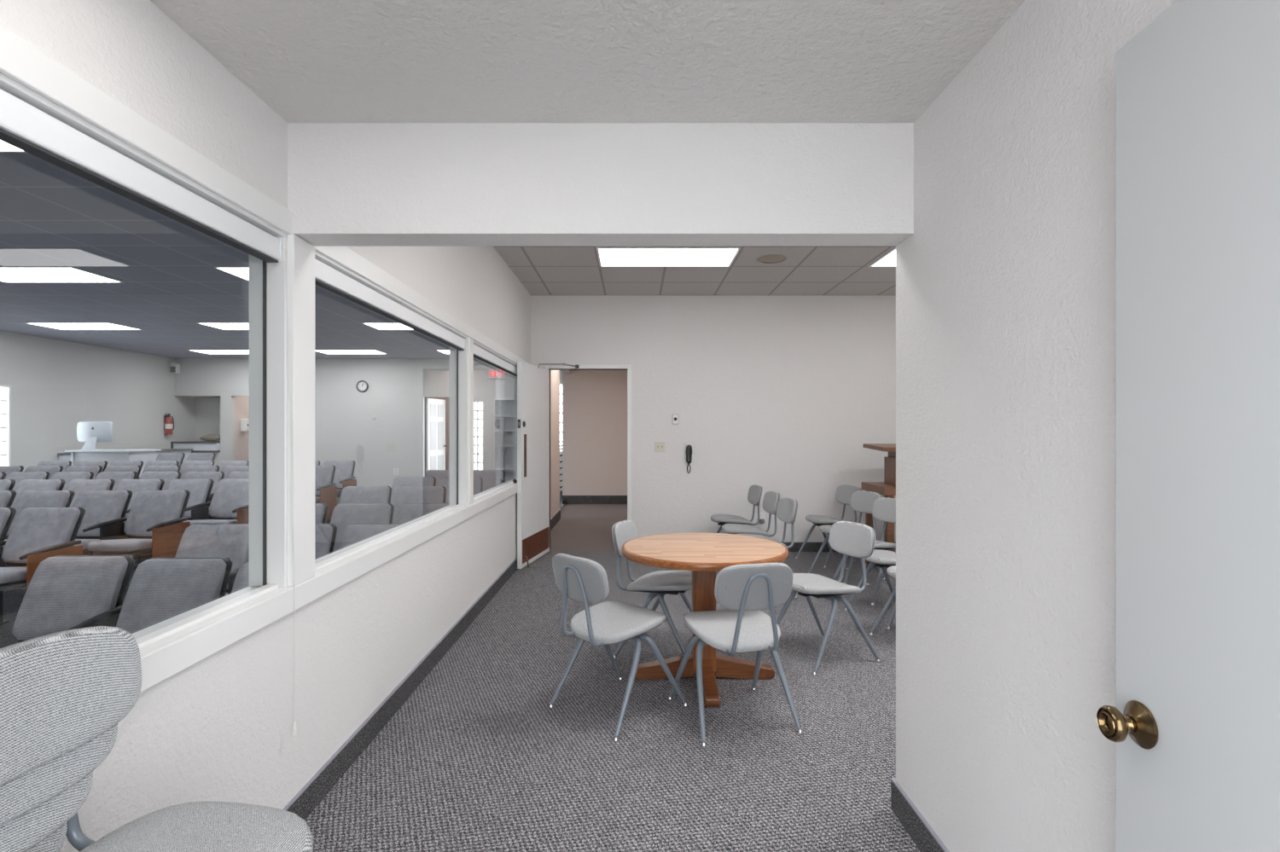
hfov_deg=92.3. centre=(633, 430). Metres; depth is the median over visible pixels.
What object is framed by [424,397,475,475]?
door frame
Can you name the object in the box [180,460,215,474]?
seat
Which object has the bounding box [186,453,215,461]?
seat
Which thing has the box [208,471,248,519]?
seat
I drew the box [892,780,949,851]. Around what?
baseboard
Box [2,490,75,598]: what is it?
seat
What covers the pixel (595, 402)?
wall
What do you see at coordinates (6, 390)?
window
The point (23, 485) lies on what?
seat
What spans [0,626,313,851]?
chair
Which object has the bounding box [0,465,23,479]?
seat
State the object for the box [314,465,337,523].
seat
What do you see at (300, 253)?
trim
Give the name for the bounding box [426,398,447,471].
door
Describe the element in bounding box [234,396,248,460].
wall
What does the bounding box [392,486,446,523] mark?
seat
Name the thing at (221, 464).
seat
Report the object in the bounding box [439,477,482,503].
seat
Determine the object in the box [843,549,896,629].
chair
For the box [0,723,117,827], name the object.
chair
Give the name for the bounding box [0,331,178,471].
wall
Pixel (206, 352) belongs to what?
recessed light
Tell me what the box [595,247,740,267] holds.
recessed light
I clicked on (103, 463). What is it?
seat
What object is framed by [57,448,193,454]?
countertop
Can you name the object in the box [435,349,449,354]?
recessed light
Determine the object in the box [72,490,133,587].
seat
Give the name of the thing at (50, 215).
ceiling
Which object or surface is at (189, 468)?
seat
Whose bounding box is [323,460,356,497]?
seat
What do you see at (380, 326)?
recessed light
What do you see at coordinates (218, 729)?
wall
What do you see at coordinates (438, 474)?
seat
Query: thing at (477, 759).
floor
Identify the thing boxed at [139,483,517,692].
trim
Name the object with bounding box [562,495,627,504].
baseboard
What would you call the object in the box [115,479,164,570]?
seat
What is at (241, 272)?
recessed light
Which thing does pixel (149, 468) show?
seat
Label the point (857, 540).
chair
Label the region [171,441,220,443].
countertop
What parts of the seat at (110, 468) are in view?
backrest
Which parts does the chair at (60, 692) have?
backrest, seat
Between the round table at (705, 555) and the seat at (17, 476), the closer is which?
the round table at (705, 555)
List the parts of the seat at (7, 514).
armrest, backrest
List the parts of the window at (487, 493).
sill, frame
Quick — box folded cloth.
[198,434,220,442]
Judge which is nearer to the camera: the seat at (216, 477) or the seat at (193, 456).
the seat at (216, 477)
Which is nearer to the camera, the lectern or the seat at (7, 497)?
the seat at (7, 497)
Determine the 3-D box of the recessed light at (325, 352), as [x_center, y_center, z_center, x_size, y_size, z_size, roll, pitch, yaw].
[-5.450,-1.514,11.812,1.200,0.009,0.585,0,0,0]
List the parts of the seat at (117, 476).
backrest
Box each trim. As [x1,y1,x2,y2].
[0,24,526,364]
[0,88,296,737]
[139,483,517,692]
[287,234,314,587]
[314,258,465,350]
[468,337,473,505]
[545,365,631,550]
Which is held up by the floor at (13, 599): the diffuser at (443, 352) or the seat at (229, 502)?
the seat at (229, 502)
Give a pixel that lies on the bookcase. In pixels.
(503, 408)
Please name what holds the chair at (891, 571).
on the floor at (477, 759)
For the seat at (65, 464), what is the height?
0.846 m
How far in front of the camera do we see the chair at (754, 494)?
6.40 m
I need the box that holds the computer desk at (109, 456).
[64,449,161,477]
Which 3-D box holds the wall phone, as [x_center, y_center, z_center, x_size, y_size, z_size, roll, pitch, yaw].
[0.613,0.318,6.867,0.072,0.319,0.065,0,0,0]
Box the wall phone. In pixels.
[686,445,692,473]
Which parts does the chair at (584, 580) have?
leg, backrest, leg, seat, leg, leg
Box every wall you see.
[0,0,572,851]
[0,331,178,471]
[174,358,562,490]
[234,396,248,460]
[530,295,896,552]
[562,370,627,495]
[896,0,1177,851]
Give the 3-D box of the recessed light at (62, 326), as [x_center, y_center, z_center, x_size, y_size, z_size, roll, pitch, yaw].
[-7.960,-1.514,8.912,1.200,0.009,0.585,0,0,0]
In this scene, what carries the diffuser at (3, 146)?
attached to the recessed light at (4, 147)
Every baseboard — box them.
[282,557,517,820]
[550,509,560,530]
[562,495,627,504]
[782,541,896,552]
[890,778,896,810]
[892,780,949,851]
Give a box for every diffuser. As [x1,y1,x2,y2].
[0,139,21,150]
[29,323,135,329]
[438,350,449,354]
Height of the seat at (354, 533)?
0.846 m
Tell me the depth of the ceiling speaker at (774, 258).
5.39 m
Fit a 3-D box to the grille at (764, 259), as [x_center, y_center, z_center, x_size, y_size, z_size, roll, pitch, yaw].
[1.220,-1.506,5.420,0.208,0.009,0.208,0,0,0]
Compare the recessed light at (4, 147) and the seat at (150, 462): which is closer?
the recessed light at (4, 147)
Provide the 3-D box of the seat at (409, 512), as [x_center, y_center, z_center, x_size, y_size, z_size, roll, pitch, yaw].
[-1.546,0.983,4.475,0.505,0.846,0.630,0,0,-2]
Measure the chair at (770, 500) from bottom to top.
0.784 m
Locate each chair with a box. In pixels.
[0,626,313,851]
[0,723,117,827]
[0,771,93,851]
[26,822,67,851]
[548,553,687,742]
[611,519,692,659]
[667,563,802,747]
[710,484,762,533]
[721,491,779,537]
[735,497,797,598]
[775,521,880,675]
[795,484,861,568]
[808,490,885,583]
[832,497,896,605]
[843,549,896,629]
[869,565,896,635]
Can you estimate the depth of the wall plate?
6.89 m
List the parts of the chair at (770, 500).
seat, backrest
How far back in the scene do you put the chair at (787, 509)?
5.23 m
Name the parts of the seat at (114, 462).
backrest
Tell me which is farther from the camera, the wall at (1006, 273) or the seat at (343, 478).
the seat at (343, 478)
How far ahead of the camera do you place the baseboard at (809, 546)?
6.89 m
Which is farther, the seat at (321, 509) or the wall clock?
the wall clock
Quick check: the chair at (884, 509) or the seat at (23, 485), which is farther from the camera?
the seat at (23, 485)
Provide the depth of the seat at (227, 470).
8.06 m
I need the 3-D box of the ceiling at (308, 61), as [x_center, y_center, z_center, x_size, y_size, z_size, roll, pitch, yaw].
[-0.112,-1.080,0.953,2.095,0.100,2.206,0,0,0]
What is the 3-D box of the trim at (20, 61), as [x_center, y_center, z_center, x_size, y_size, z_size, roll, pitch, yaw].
[-1.152,-0.695,3.400,0.014,0.080,6.400,0,0,0]
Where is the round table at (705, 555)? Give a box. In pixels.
[621,532,788,707]
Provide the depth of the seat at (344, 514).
4.67 m
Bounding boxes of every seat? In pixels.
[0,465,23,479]
[0,471,5,479]
[0,479,15,564]
[0,490,16,567]
[0,506,85,591]
[0,507,16,626]
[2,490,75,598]
[6,471,50,490]
[11,479,65,567]
[11,555,135,642]
[24,465,63,479]
[37,461,72,471]
[51,471,93,490]
[64,465,102,479]
[64,479,115,555]
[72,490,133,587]
[73,460,107,471]
[86,489,190,558]
[95,471,137,539]
[104,465,141,479]
[109,460,143,479]
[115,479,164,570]
[116,557,232,634]
[139,471,180,490]
[142,460,179,472]
[142,465,180,473]
[155,453,185,466]
[165,478,214,522]
[174,523,248,596]
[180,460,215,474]
[180,465,220,479]
[183,471,224,506]
[185,478,248,525]
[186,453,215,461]
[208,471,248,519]
[216,460,248,471]
[221,465,248,479]
[231,562,249,593]
[314,460,320,465]
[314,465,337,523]
[314,503,328,523]
[314,523,337,559]
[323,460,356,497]
[330,503,394,552]
[338,486,391,504]
[338,523,402,550]
[390,477,436,506]
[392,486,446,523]
[397,503,449,523]
[424,470,449,486]
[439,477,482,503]
[473,470,505,492]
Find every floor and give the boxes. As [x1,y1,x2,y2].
[0,490,564,648]
[305,504,919,851]
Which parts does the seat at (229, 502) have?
seat, backrest, armrest, panel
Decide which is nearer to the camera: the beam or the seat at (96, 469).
the beam
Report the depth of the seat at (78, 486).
6.31 m
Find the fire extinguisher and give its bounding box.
[163,413,174,435]
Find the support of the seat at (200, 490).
on the floor at (13, 599)
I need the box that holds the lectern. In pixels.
[861,443,896,575]
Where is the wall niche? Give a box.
[178,396,220,442]
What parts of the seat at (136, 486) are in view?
backrest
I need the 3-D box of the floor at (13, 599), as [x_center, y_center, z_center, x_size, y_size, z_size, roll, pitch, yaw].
[-5.505,1.510,8.100,8.450,0.500,16.800,0,0,0]
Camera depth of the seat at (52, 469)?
8.01 m
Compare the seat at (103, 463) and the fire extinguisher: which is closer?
the seat at (103, 463)
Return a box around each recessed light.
[0,139,27,152]
[0,266,123,282]
[23,322,142,330]
[186,349,248,354]
[196,322,248,330]
[213,266,248,280]
[314,349,387,354]
[361,322,413,330]
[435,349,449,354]
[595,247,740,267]
[868,247,896,267]
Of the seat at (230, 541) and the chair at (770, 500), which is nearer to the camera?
the seat at (230, 541)
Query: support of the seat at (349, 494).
on the floor at (13, 599)
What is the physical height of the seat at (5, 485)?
0.846 m
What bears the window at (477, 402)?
in the wall at (381, 428)
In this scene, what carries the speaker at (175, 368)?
attached to the wall at (56, 385)
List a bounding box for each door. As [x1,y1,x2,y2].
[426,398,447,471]
[512,360,579,569]
[1096,0,1279,851]
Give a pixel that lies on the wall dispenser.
(244, 422)
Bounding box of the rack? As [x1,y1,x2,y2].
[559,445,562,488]
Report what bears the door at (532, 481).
in the wall at (218, 729)
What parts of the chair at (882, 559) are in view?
leg, seat, leg, leg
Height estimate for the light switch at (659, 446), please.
0.116 m
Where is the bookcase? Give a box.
[493,398,513,482]
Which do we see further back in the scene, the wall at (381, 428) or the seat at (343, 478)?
the wall at (381, 428)
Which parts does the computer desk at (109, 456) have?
panel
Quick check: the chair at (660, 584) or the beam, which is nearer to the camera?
the beam
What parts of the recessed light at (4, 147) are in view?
frame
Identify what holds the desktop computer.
on the computer desk at (109, 456)
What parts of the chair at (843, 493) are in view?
leg, leg, leg, seat, backrest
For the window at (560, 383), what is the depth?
12.92 m
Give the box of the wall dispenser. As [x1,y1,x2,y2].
[240,418,248,431]
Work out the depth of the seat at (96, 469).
8.02 m
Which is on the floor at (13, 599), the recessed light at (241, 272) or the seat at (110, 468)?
the seat at (110, 468)
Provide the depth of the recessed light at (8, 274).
5.97 m
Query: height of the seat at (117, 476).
0.846 m
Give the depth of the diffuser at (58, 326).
8.90 m
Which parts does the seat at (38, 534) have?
seat, backrest, armrest, panel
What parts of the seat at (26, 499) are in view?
backrest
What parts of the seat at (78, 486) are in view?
backrest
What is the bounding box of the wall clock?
[356,380,368,392]
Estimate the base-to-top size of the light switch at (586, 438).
0.116 m
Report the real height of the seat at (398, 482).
0.846 m
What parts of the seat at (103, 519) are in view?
seat, backrest, armrest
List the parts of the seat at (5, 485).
backrest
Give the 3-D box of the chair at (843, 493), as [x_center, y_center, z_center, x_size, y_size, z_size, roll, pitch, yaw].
[2.060,0.968,6.412,0.564,0.784,0.486,0,0,-22]
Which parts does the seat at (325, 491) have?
seat, backrest, armrest, panel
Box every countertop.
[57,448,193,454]
[57,448,193,462]
[170,441,220,452]
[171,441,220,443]
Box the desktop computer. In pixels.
[76,421,113,450]
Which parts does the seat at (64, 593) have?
armrest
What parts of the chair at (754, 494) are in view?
leg, seat, backrest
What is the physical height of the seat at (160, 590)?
0.846 m
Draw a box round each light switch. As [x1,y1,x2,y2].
[585,436,588,443]
[654,442,665,452]
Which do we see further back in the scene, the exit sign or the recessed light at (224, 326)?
the exit sign
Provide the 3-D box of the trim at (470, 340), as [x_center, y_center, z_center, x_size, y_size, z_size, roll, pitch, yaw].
[-1.158,-0.066,4.345,0.022,1.176,0.090,0,0,0]
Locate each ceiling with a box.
[0,152,475,358]
[149,0,1024,122]
[494,246,896,295]
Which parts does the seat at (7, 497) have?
backrest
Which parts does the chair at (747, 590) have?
leg, leg, seat, backrest, leg, leg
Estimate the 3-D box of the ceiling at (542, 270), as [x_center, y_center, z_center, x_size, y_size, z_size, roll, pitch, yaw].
[1.280,-1.570,4.548,4.879,0.100,4.704,0,0,0]
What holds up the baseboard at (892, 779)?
attached to the wall at (1006, 273)
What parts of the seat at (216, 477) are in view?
backrest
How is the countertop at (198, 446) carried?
in the wall niche
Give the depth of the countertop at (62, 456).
12.00 m
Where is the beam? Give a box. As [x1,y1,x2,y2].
[287,122,913,246]
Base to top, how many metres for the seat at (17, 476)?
0.846 m
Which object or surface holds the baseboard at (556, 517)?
attached to the wall at (218, 729)
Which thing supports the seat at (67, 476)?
on the floor at (13, 599)
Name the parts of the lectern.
leg, leg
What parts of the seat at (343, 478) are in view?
backrest, seat, armrest, panel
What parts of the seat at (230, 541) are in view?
armrest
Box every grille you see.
[170,366,175,372]
[760,256,784,262]
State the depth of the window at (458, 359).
4.25 m
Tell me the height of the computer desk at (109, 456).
0.962 m
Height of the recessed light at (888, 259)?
0.009 m
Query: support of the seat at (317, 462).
on the floor at (13, 599)
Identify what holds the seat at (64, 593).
on the floor at (13, 599)
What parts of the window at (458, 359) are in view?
frame, sill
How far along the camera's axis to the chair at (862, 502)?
5.83 m
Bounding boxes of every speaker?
[170,363,180,373]
[757,254,786,263]
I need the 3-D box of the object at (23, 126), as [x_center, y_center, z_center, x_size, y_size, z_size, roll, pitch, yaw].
[-1.164,0.186,1.200,0.098,1.647,1.680,0,0,0]
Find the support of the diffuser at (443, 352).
attached to the recessed light at (445, 352)
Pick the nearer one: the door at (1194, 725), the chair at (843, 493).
the door at (1194, 725)
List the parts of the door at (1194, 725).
knob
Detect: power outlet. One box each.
[393,468,398,475]
[758,512,764,523]
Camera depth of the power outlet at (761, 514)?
6.89 m
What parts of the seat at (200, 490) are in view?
armrest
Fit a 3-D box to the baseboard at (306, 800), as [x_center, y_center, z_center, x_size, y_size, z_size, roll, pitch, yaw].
[-1.153,1.304,3.375,0.012,0.111,7.050,0,0,0]
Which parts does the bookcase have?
panel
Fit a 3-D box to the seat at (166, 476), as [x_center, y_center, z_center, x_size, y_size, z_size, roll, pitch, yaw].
[-5.562,0.906,6.988,0.505,0.846,0.630,0,0,2]
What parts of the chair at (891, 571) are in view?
leg, seat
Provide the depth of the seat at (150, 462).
8.84 m
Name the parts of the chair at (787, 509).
seat, backrest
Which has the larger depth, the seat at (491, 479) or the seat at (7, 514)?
the seat at (491, 479)
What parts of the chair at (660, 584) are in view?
backrest, leg, leg, seat, leg, leg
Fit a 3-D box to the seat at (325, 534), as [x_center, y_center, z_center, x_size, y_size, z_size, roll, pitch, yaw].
[-2.136,1.029,3.725,0.505,0.846,0.630,0,0,-2]
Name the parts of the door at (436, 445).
panel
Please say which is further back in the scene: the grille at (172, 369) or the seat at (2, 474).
the grille at (172, 369)
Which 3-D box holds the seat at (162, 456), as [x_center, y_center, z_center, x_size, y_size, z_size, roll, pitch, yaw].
[-8.174,0.817,10.625,0.505,0.846,0.630,0,0,0]
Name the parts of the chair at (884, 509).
leg, leg, leg, backrest, seat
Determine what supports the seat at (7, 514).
on the floor at (13, 599)
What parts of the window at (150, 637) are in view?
frame, sill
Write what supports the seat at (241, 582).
on the floor at (13, 599)
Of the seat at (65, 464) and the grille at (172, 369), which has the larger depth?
the grille at (172, 369)
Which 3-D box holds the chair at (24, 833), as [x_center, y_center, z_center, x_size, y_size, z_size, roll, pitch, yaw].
[-0.832,0.903,0.926,0.532,0.806,0.486,0,0,8]
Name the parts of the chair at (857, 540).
leg, leg, leg, seat, backrest, leg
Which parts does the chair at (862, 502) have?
leg, seat, leg, backrest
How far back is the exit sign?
12.82 m
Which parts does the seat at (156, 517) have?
seat, backrest, armrest, panel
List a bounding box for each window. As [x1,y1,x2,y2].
[0,72,286,653]
[0,384,11,466]
[314,250,467,575]
[473,340,517,503]
[473,401,483,470]
[559,383,562,453]
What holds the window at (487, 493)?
in the wall at (218, 729)
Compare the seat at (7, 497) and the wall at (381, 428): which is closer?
the seat at (7, 497)
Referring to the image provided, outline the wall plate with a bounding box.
[672,413,678,424]
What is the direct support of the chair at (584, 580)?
on the floor at (477, 759)
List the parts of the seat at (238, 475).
backrest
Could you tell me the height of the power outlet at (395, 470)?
0.130 m
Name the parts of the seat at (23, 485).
backrest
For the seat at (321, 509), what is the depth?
4.69 m
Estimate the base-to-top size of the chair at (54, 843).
0.784 m
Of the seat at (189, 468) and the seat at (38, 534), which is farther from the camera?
the seat at (189, 468)
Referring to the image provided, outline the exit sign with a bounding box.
[488,369,505,378]
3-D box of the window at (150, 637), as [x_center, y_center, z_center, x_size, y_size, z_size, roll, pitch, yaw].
[-1.216,-0.050,1.195,0.123,1.210,1.710,0,0,0]
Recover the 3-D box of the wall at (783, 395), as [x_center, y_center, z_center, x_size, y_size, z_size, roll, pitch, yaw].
[1.341,-0.140,6.960,4.999,3.000,0.120,0,0,0]
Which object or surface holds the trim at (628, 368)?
attached to the wall at (783, 395)
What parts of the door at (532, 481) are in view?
push plate, kick plate, closer arm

